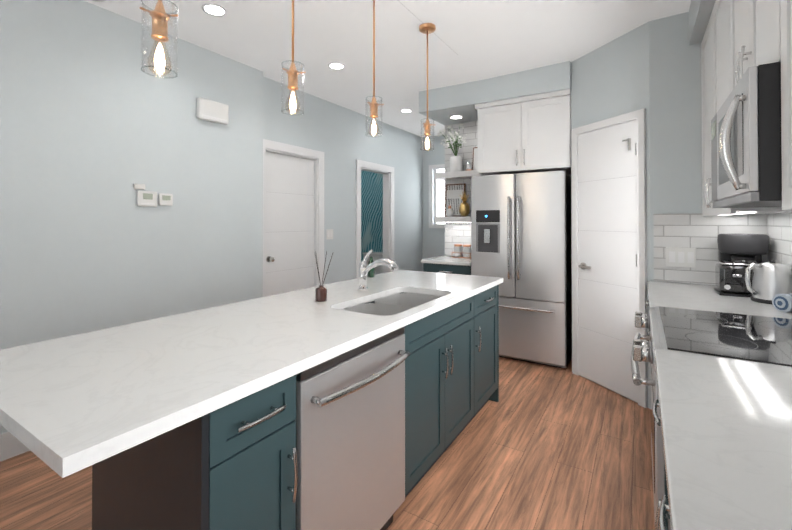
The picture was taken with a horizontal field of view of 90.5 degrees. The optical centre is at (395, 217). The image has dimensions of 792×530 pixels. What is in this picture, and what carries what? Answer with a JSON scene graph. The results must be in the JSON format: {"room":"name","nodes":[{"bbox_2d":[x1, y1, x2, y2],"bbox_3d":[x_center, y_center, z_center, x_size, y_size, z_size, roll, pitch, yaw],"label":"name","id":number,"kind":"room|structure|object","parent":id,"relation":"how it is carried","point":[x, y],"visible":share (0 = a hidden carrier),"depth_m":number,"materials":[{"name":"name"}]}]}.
{"room":"kitchen","nodes":[
{"label":"kitchen","id":0,"kind":"room"},
{"bbox_2d":[0,0,262,433],"bbox_3d":[-2.899,-0.057,1.349,0.220,2.830,5.800,0,-1,32],"label":"wall","id":1,"kind":"structure","parent":0,"point":[96,123],"depth_m":2.69,"materials":[{"name":"paint"}]},
{"bbox_2d":[0,431,29,461],"bbox_3d":[-2.801,1.282,1.284,0.024,0.150,5.814,0,-1,32],"label":"baseboard","id":2,"kind":"structure","parent":1,"relation":"attached to","point":[11,445],"depth_m":2.23,"materials":[{"name":"white wood"}]},
{"bbox_2d":[196,97,228,124],"bbox_3d":[-1.532,-0.891,3.290,0.052,0.170,0.270,0,-1,32],"label":"door chime","id":3,"kind":"object","parent":1,"relation":"attached to","point":[211,111],"visible":1,"depth_m":3.26,"materials":[{"name":"white plastic"}]},
{"bbox_2d":[0,357,654,529],"bbox_3d":[-1.419,1.393,2.653,7.500,0.050,9.600,0,-1,32],"label":"floor","id":4,"kind":"structure","parent":0,"point":[540,447],"depth_m":2.09,"materials":[{"name":"brown wood"}]},
{"bbox_2d":[92,282,502,529],"bbox_3d":[-0.067,0.921,2.081,0.690,0.885,2.346,0,-1,32],"label":"kitchen island","id":5,"kind":"object","parent":4,"relation":"on","point":[347,405],"depth_m":1.34,"materials":[{"name":"teal"}]},
{"bbox_2d":[0,298,403,477],"bbox_3d":[-0.664,0.475,1.471,0.920,0.072,1.229,0,-1,32],"label":"island countertop","id":6,"kind":"structure","parent":5,"relation":"on","point":[78,402],"depth_m":1.14,"materials":[{"name":"white stone"}]},
{"bbox_2d":[315,251,332,301],"bbox_3d":[-0.399,0.313,2.096,0.133,0.260,0.133,0,-1,32],"label":"reed diffuser","id":7,"kind":"object","parent":6,"relation":"on","point":[320,293],"visible":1,"depth_m":2.08,"materials":[{"name":"orange glass"}]},
{"bbox_2d":[289,324,410,529],"bbox_3d":[-0.124,0.919,1.481,0.152,0.880,0.632,0,-1,32],"label":"dishwasher","id":8,"kind":"object","parent":5,"relation":"in","point":[349,421],"depth_m":1.43,"materials":[{"name":"silver metal"}]},
{"bbox_2d":[358,249,398,290],"bbox_3d":[-0.102,0.320,2.388,0.289,0.250,0.093,0,-1,32],"label":"faucet","id":9,"kind":"object","parent":5,"relation":"on","point":[364,268],"visible":1,"depth_m":2.41,"materials":[{"name":"silver metal"}]},
{"bbox_2d":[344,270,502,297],"bbox_3d":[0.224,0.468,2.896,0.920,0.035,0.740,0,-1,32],"label":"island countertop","id":10,"kind":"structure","parent":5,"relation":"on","point":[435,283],"depth_m":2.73,"materials":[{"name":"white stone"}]},
{"bbox_2d":[368,257,374,277],"bbox_3d":[-0.189,0.373,2.990,0.052,0.155,0.051,0,-1,32],"label":"bottle","id":11,"kind":"object","parent":10,"relation":"on","point":[371,273],"visible":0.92,"depth_m":2.97,"materials":[{"name":"green glass"}]},
{"bbox_2d":[363,252,382,275],"bbox_3d":[-0.400,0.983,6.256,0.480,0.830,0.608,0,-1,32],"label":"toilet","id":12,"kind":"object","parent":4,"relation":"on","point":[377,256],"visible":0.08,"depth_m":6.33,"materials":[{"name":"white ceramic"}]},
{"bbox_2d":[421,256,470,274],"bbox_3d":[0.675,0.923,4.453,0.583,0.920,0.616,0,-1,32],"label":"base cabinet","id":13,"kind":"object","parent":4,"relation":"on","point":[447,264],"visible":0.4,"depth_m":4.25,"materials":[{"name":"teal"}]},
{"bbox_2d":[452,244,470,258],"bbox_3d":[0.778,0.388,4.579,0.232,0.152,0.118,0,-1,32],"label":"canisters","id":14,"kind":"object","parent":13,"relation":"on","point":[457,252],"visible":0.98,"depth_m":4.56,"materials":[{"name":"white ceramic"}]},
{"bbox_2d":[471,171,571,367],"bbox_3d":[1.293,0.480,3.998,0.888,1.800,0.752,0,-1,32],"label":"fridge","id":15,"kind":"object","parent":4,"relation":"on","point":[521,234],"visible":0.94,"depth_m":3.68,"materials":[{"name":"silver metal"}]},
{"bbox_2d":[631,306,791,519],"bbox_3d":[1.315,0.897,1.500,0.713,0.924,0.766,0,-1,32],"label":"stove","id":16,"kind":"object","parent":4,"relation":"on","point":[758,339],"visible":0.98,"depth_m":1.44,"materials":[{"name":"silver metal"}]},
{"bbox_2d":[646,281,791,340],"bbox_3d":[1.807,0.905,2.230,0.650,0.920,0.986,0,-1,32],"label":"base cabinet","id":17,"kind":"object","parent":4,"relation":"on","point":[702,297],"visible":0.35,"depth_m":2.11,"materials":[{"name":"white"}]},
{"bbox_2d":[714,261,752,297],"bbox_3d":[1.975,0.351,2.297,0.155,0.186,0.207,0,-1,32],"label":"toaster","id":18,"kind":"object","parent":17,"relation":"on","point":[730,278],"visible":0.92,"depth_m":2.24,"materials":[{"name":"black plastic"}]},
{"bbox_2d":[717,234,768,274],"bbox_3d":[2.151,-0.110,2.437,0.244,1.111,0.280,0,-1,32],"label":"coffee maker","id":19,"kind":"object","parent":17,"relation":"on","point":[750,248],"visible":0.46,"depth_m":2.38,"materials":[{"name":"grey plastic"}]},
{"bbox_2d":[745,260,791,304],"bbox_3d":[1.966,0.333,2.077,0.210,0.220,0.174,0,-1,32],"label":"kettle","id":20,"kind":"object","parent":17,"relation":"on","point":[771,279],"visible":0.85,"depth_m":2.03,"materials":[{"name":"white plastic"}]},
{"bbox_2d":[772,294,791,312],"bbox_3d":[1.879,0.401,1.854,0.149,0.086,0.086,0,0,-5],"label":"patterned mug","id":21,"kind":"object","parent":17,"relation":"on","point":[781,302],"visible":1,"depth_m":1.84,"materials":[{"name":"grey"}]},
{"bbox_2d":[652,348,791,529],"bbox_3d":[0.874,0.893,0.734,0.650,0.920,0.992,0,-1,32],"label":"base cabinet","id":22,"kind":"object","parent":4,"relation":"on","point":[725,424],"visible":1,"depth_m":0.76,"materials":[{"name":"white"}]},
{"bbox_2d":[263,76,422,284],"bbox_3d":[-0.757,-0.023,5.446,0.720,2.830,3.420,0,-1,32],"label":"wall","id":23,"kind":"structure","parent":0,"point":[337,136],"depth_m":4.97,"materials":[{"name":"paint"}]},
{"bbox_2d":[266,152,313,295],"bbox_3d":[-1.117,0.351,4.217,0.117,2.037,0.718,0,-1,32],"label":"door","id":24,"kind":"structure","parent":23,"relation":"in","point":[289,223],"depth_m":4.22,"materials":[{"name":"white wood"}]},
{"bbox_2d":[263,139,323,296],"bbox_3d":[-1.145,0.304,4.235,0.140,2.155,0.930,0,-1,32],"label":"door frame","id":25,"kind":"structure","parent":23,"relation":"attached to","point":[316,156],"depth_m":4.52,"materials":[{"name":"white wood"}]},
{"bbox_2d":[326,229,332,239],"bbox_3d":[-0.791,0.196,4.699,0.008,0.120,0.120,0,-1,32],"label":"light switch","id":26,"kind":"object","parent":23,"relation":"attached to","point":[329,233],"visible":1,"depth_m":4.69,"materials":[{"name":"white plastic"}]},
{"bbox_2d":[356,159,393,277],"bbox_3d":[-0.325,0.315,5.551,0.140,2.155,0.910,0,-1,32],"label":"door frame","id":27,"kind":"structure","parent":23,"relation":"attached to","point":[387,172],"depth_m":5.83,"materials":[{"name":"white wood"}]},
{"bbox_2d":[361,170,382,261],"bbox_3d":[-0.459,0.152,6.690,1.289,2.500,0.050,0,-1,32],"label":"wall","id":28,"kind":"structure","parent":0,"point":[372,210],"depth_m":6.62,"materials":[{"name":"paper"}]},
{"bbox_2d":[84,0,690,136],"bbox_3d":[-1.472,-1.447,2.591,7.500,0.111,9.800,0,-1,32],"label":"ceiling","id":29,"kind":"structure","parent":0,"point":[472,40],"depth_m":3.03,"materials":[{"name":"paint"}]},
{"bbox_2d":[140,0,177,77],"bbox_3d":[-0.747,-0.925,1.246,0.120,0.948,0.120,0,-1,32],"label":"pendant light","id":30,"kind":"object","parent":29,"relation":"hanging from","point":[160,16],"visible":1,"depth_m":1.23,"materials":[{"name":"gold metal"}]},
{"bbox_2d":[202,3,226,16],"bbox_3d":[-1.224,-1.400,2.649,0.156,0.006,0.156,0,-1,32],"label":"recessed light","id":31,"kind":"object","parent":29,"relation":"in","point":[214,10],"visible":1,"depth_m":2.65,"materials":[{"name":"white"}]},
{"bbox_2d":[281,0,305,114],"bbox_3d":[-0.466,-0.932,1.779,0.120,0.926,0.120,0,-1,32],"label":"pendant light","id":32,"kind":"object","parent":29,"relation":"hanging from","point":[293,72],"visible":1,"depth_m":1.76,"materials":[{"name":"gold metal"}]},
{"bbox_2d":[328,63,344,69],"bbox_3d":[-0.545,-1.392,3.604,0.156,0.006,0.156,0,-1,32],"label":"recessed light","id":33,"kind":"object","parent":29,"relation":"in","point":[337,66],"visible":0.98,"depth_m":3.61,"materials":[{"name":"white"}]},
{"bbox_2d":[365,0,383,136],"bbox_3d":[-0.129,-0.933,2.303,0.120,0.915,0.120,0,-1,32],"label":"pendant light","id":34,"kind":"object","parent":29,"relation":"hanging from","point":[374,104],"visible":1,"depth_m":2.30,"materials":[{"name":"gold metal"}]},
{"bbox_2d":[400,109,411,112],"bbox_3d":[0.131,-1.381,5.068,0.156,0.006,0.156,0,-1,32],"label":"recessed light","id":35,"kind":"object","parent":29,"relation":"in","point":[406,110],"visible":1,"depth_m":5.05,"materials":[{"name":"white"}]},
{"bbox_2d":[419,23,435,150],"bbox_3d":[0.228,-0.936,2.849,0.120,0.900,0.120,0,-1,32],"label":"pendant light","id":36,"kind":"object","parent":29,"relation":"hanging from","point":[427,28],"visible":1,"depth_m":2.83,"materials":[{"name":"gold metal"}]},
{"bbox_2d":[419,61,570,124],"bbox_3d":[1.079,-1.301,4.194,1.533,0.295,0.680,0,-1,32],"label":"bulkhead","id":37,"kind":"object","parent":29,"relation":"attached to","point":[447,102],"visible":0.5,"depth_m":3.90,"materials":[{"name":"paint"}]},
{"bbox_2d":[449,115,462,118],"bbox_3d":[0.687,-1.148,4.484,0.156,0.006,0.156,0,-1,32],"label":"recessed light","id":38,"kind":"object","parent":37,"relation":"in","point":[456,117],"visible":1,"depth_m":4.49,"materials":[{"name":"white"}]},
{"bbox_2d":[422,135,444,258],"bbox_3d":[0.866,-0.014,6.519,1.300,2.830,0.120,0,-1,32],"label":"wall","id":39,"kind":"structure","parent":0,"point":[433,242],"depth_m":6.62,"materials":[{"name":"paint"}]},
{"bbox_2d":[429,164,444,227],"bbox_3d":[0.927,-0.360,6.449,0.820,1.060,0.120,0,-1,32],"label":"window","id":40,"kind":"structure","parent":39,"relation":"in","point":[439,198],"depth_m":6.61,"materials":[{"name":"white"}]},
{"bbox_2d":[571,12,709,408],"bbox_3d":[2.186,-0.042,3.245,1.336,2.830,1.100,0,-1,32],"label":"wall","id":41,"kind":"structure","parent":0,"point":[653,67],"depth_m":2.81,"materials":[{"name":"paint"}]},
{"bbox_2d":[475,89,570,175],"bbox_3d":[1.349,-0.804,4.028,0.898,0.698,0.664,0,-1,32],"label":"upper cabinet","id":42,"kind":"object","parent":41,"relation":"attached to","point":[529,134],"visible":1,"depth_m":3.75,"materials":[{"name":"white wood"}]},
{"bbox_2d":[578,120,637,401],"bbox_3d":[1.691,0.316,3.167,0.452,2.089,0.367,0,-1,32],"label":"pantry door","id":43,"kind":"structure","parent":41,"relation":"in","point":[607,237],"depth_m":3.14,"materials":[{"name":"white wood"}]},
{"bbox_2d":[571,108,647,407],"bbox_3d":[1.690,0.290,3.168,0.020,2.165,0.694,0,-1,-20],"label":"trim","id":44,"kind":"structure","parent":41,"relation":"attached to","point":[639,116],"depth_m":2.89,"materials":[{"name":"white wood"}]},
{"bbox_2d":[666,247,695,267],"bbox_3d":[1.967,0.272,2.716,0.170,0.135,0.008,0,-1,32],"label":"light switch","id":45,"kind":"object","parent":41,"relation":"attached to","point":[680,257],"visible":1,"depth_m":2.71,"materials":[{"name":"white plastic"}]},
{"bbox_2d":[689,0,715,44],"bbox_3d":[1.460,-1.337,1.434,0.400,0.270,2.760,0,-1,32],"label":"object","id":46,"kind":"structure","parent":0,"point":[700,11],"depth_m":2.42,"materials":[{"name":"paint"}]},
{"bbox_3d":[2.316,-0.028,4.903,2.870,2.830,1.850,0,-1,32],"label":"wall","id":47,"kind":"structure","parent":0,"visible":0},
{"bbox_2d":[435,216,470,222],"bbox_3d":[0.771,0.020,4.611,0.576,0.071,0.261,0,-1,32],"label":"shelf","id":48,"kind":"object","parent":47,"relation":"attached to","point":[465,219],"visible":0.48,"depth_m":4.53,"materials":[{"name":"white wood"}]},
{"bbox_2d":[446,205,453,216],"bbox_3d":[0.635,-0.084,4.637,0.092,0.135,0.091,0,-1,32],"label":"vase","id":49,"kind":"object","parent":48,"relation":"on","point":[449,212],"visible":0.96,"depth_m":4.61,"materials":[{"name":"white ceramic"}]},
{"bbox_2d":[444,183,465,216],"bbox_3d":[0.713,-0.214,4.753,0.250,0.398,0.061,0,-1,32],"label":"print","id":50,"kind":"object","parent":48,"relation":"on","point":[453,200],"visible":0.68,"depth_m":4.75,"materials":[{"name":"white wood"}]},
{"bbox_2d":[459,192,469,215],"bbox_3d":[0.799,-0.164,4.588,0.124,0.295,0.122,0,-1,32],"label":"pineapple","id":51,"kind":"object","parent":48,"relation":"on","point":[464,208],"visible":1,"depth_m":4.55,"materials":[{"name":"gold metal"}]},
{"bbox_2d":[435,170,484,180],"bbox_3d":[0.771,-0.500,4.615,0.576,0.070,0.261,0,-1,32],"label":"shelf","id":52,"kind":"object","parent":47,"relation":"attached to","point":[456,175],"visible":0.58,"depth_m":4.53,"materials":[{"name":"white wood"}]},
{"bbox_2d":[437,124,466,171],"bbox_3d":[0.673,-0.820,4.665,0.345,0.568,0.241,0,-1,32],"label":"vase","id":53,"kind":"object","parent":52,"relation":"on","point":[456,162],"visible":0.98,"depth_m":4.61,"materials":[{"name":"white ceramic"}]},
{"bbox_2d":[465,162,471,170],"bbox_3d":[0.853,-0.596,4.612,0.078,0.120,0.077,0,-1,32],"label":"candle","id":54,"kind":"object","parent":52,"relation":"on","point":[468,165],"visible":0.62,"depth_m":4.58,"materials":[{"name":"silver metal"}]},
{"bbox_2d":[472,147,477,169],"bbox_3d":[0.984,-0.685,4.595,0.180,0.299,0.047,0,-1,32],"label":"picture frame","id":55,"kind":"object","parent":52,"relation":"on","point":[475,160],"visible":0.21,"depth_m":4.62,"materials":[{"name":"brown wood"}]},
{"bbox_3d":[0.652,-0.072,-0.364,0.120,2.830,6.650,0,-1,32],"label":"wall","id":56,"kind":"structure","parent":0,"visible":0},
{"bbox_2d":[445,121,477,255],"bbox_3d":[0.848,-0.343,4.725,0.570,1.613,0.008,0,-1,32],"label":"wall","id":57,"kind":"structure","parent":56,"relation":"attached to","point":[455,233],"depth_m":4.75,"materials":[{"name":"tile"}]},
{"bbox_2d":[653,213,764,284],"bbox_3d":[2.091,0.207,2.650,0.590,0.478,0.008,0,-1,32],"label":"wall","id":58,"kind":"structure","parent":56,"relation":"attached to","point":[699,232],"depth_m":2.67,"materials":[{"name":"tile"}]},
{"bbox_2d":[701,0,791,215],"bbox_3d":[1.939,-0.605,2.167,0.368,1.178,0.997,0,-1,32],"label":"upper cabinet","id":59,"kind":"object","parent":56,"relation":"attached to","point":[715,64],"visible":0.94,"depth_m":2.22,"materials":[{"name":"white wood"}]},
{"bbox_2d":[730,0,780,92],"bbox_3d":[1.470,-0.834,1.418,0.368,0.732,0.766,0,-1,32],"label":"upper cabinet","id":60,"kind":"object","parent":56,"relation":"attached to","point":[755,35],"visible":0.56,"depth_m":1.45,"materials":[{"name":"white wood"}]},
{"bbox_2d":[711,62,781,207],"bbox_3d":[1.427,-0.257,1.440,0.469,0.414,0.758,0,-1,32],"label":"microwave","id":61,"kind":"object","parent":60,"relation":"attached to","point":[746,163],"visible":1,"depth_m":1.21,"materials":[{"name":"silver plastic"}]},
{"bbox_2d":[765,213,791,273],"bbox_3d":[1.627,0.196,1.318,0.008,0.478,2.760,0,-1,32],"label":"wall","id":62,"kind":"structure","parent":56,"relation":"attached to","point":[778,226],"depth_m":2.27,"materials":[{"name":"tile"}]},
{"bbox_2d":[780,0,791,209],"bbox_3d":[1.004,-0.617,0.668,0.368,1.178,0.988,0,-1,32],"label":"upper cabinet","id":63,"kind":"object","parent":56,"relation":"attached to","point":[786,70],"visible":1,"depth_m":1.12,"materials":[{"name":"white wood"}]}
]}

